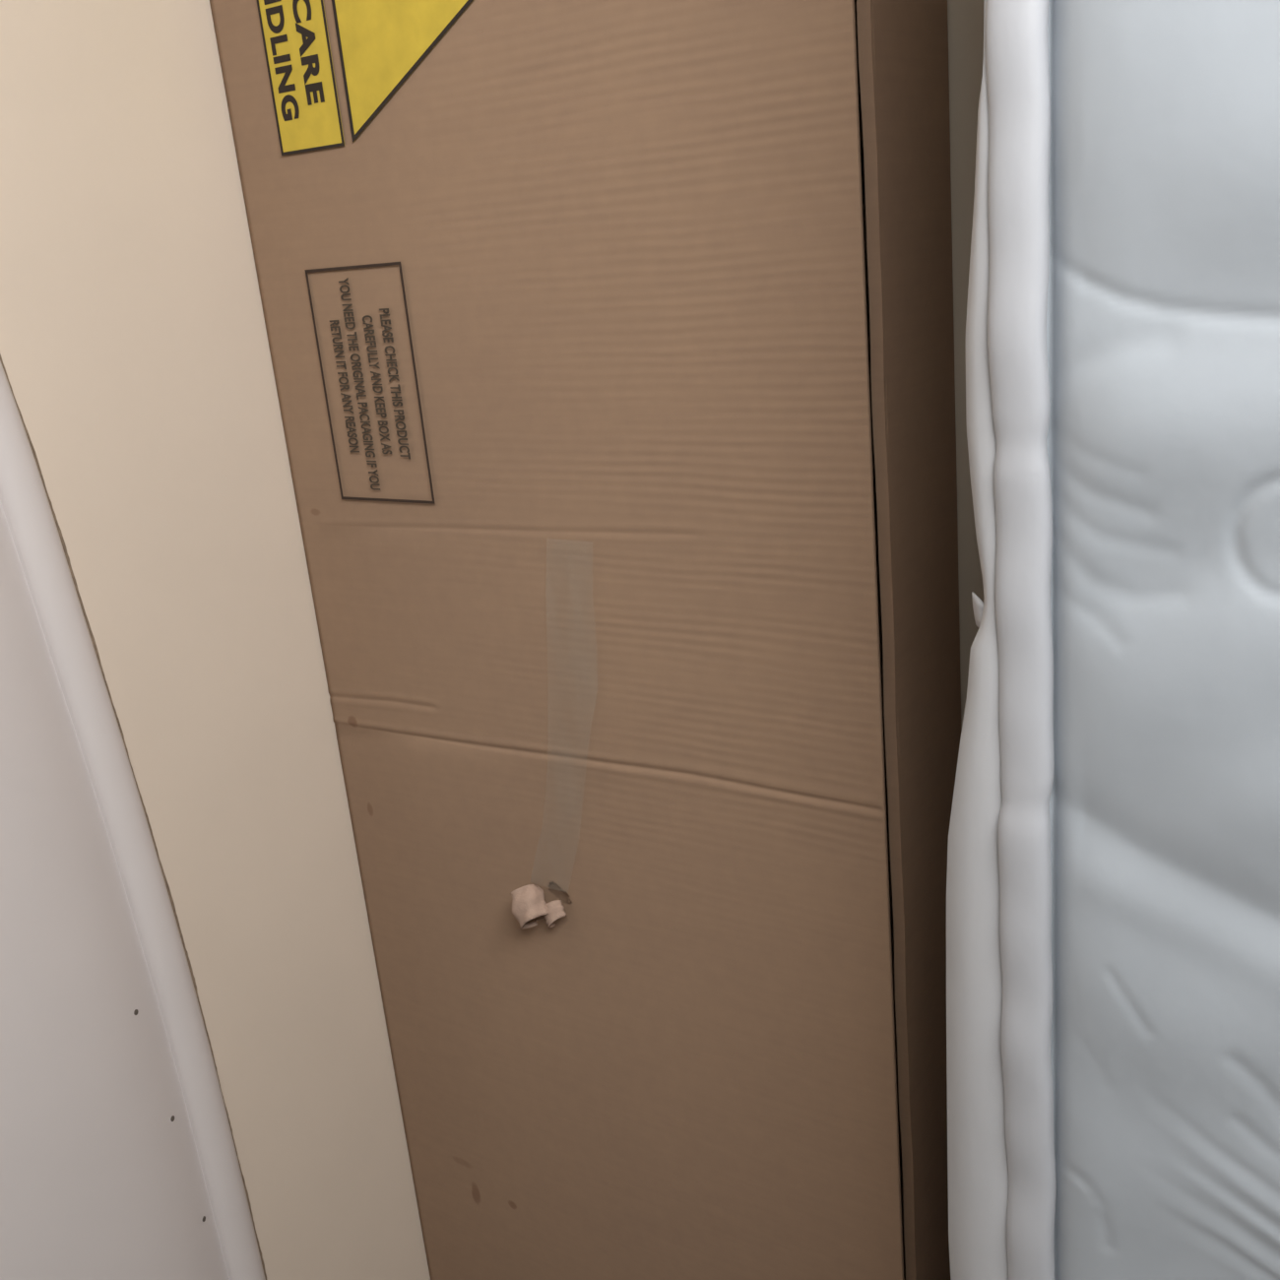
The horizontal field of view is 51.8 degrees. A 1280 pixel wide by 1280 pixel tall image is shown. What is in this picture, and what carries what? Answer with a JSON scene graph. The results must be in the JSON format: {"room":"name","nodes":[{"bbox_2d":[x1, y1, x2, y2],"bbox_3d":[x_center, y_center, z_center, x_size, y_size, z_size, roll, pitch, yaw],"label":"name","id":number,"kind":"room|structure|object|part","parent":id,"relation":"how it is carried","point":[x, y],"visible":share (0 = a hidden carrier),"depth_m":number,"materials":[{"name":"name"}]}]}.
{"room":"storage room","nodes":[
{"label":"storage room","id":0,"kind":"room"},
{"bbox_2d":[0,0,430,1279],"bbox_3d":[-1.207,0.305,0.236,0.100,2.400,3.460,7,21,34],"label":"wall","id":1,"kind":"structure","parent":0,"point":[135,352],"depth_m":1.26,"materials":[{"name":"beige paint"}]},
{"bbox_2d":[947,0,984,728],"bbox_3d":[1.012,-0.048,0.680,3.014,2.400,0.100,7,21,34],"label":"wall","id":2,"kind":"structure","parent":0,"point":[965,18],"depth_m":1.05,"materials":[{"name":"beige paint"}]},
{"bbox_3d":[0.154,1.635,-0.224,3.114,0.100,3.460,7,21,34],"label":"floor","id":3,"kind":"structure","parent":0,"visible":0},
{"bbox_2d":[0,354,266,1279],"bbox_3d":[-0.598,0.485,1.048,0.042,1.460,0.676,7,21,34],"label":"panel","id":4,"kind":"object","parent":3,"relation":"on","point":[119,1160],"visible":1,"depth_m":1.16,"materials":[{"name":"plastic"}]},
{"bbox_2d":[209,0,961,1279],"bbox_3d":[-0.030,0.108,1.286,0.645,1.930,0.190,7,21,34],"label":"cardboard box","id":5,"kind":"object","parent":3,"relation":"on","point":[610,343],"visible":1,"depth_m":1.16,"materials":[{"name":"brown cardboard"}]},
{"bbox_3d":[0.021,0.080,1.359,0.633,1.930,0.005,7,21,34],"label":"panel","id":6,"kind":"part","parent":5,"relation":"part of","materials":[{"name":"cardboard"}]},
{"bbox_3d":[0.249,0.130,1.131,0.005,1.930,0.135,7,21,34],"label":"panel","id":7,"kind":"part","parent":5,"relation":"part of","materials":[{"name":"cardboard"}]},
{"bbox_2d":[946,0,1279,1279],"bbox_3d":[0.668,0.251,0.669,1.076,1.900,0.316,7,21,34],"label":"mattress","id":8,"kind":"object","parent":3,"relation":"on","point":[1113,877],"visible":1,"depth_m":0.69,"materials":[{"name":"white fabric"}]},
{"bbox_3d":[0.635,0.300,0.526,0.962,1.900,0.029,7,21,34],"label":"quilted panel","id":9,"kind":"part","parent":8,"relation":"part of","materials":[{"name":"white fabric"}]}
]}

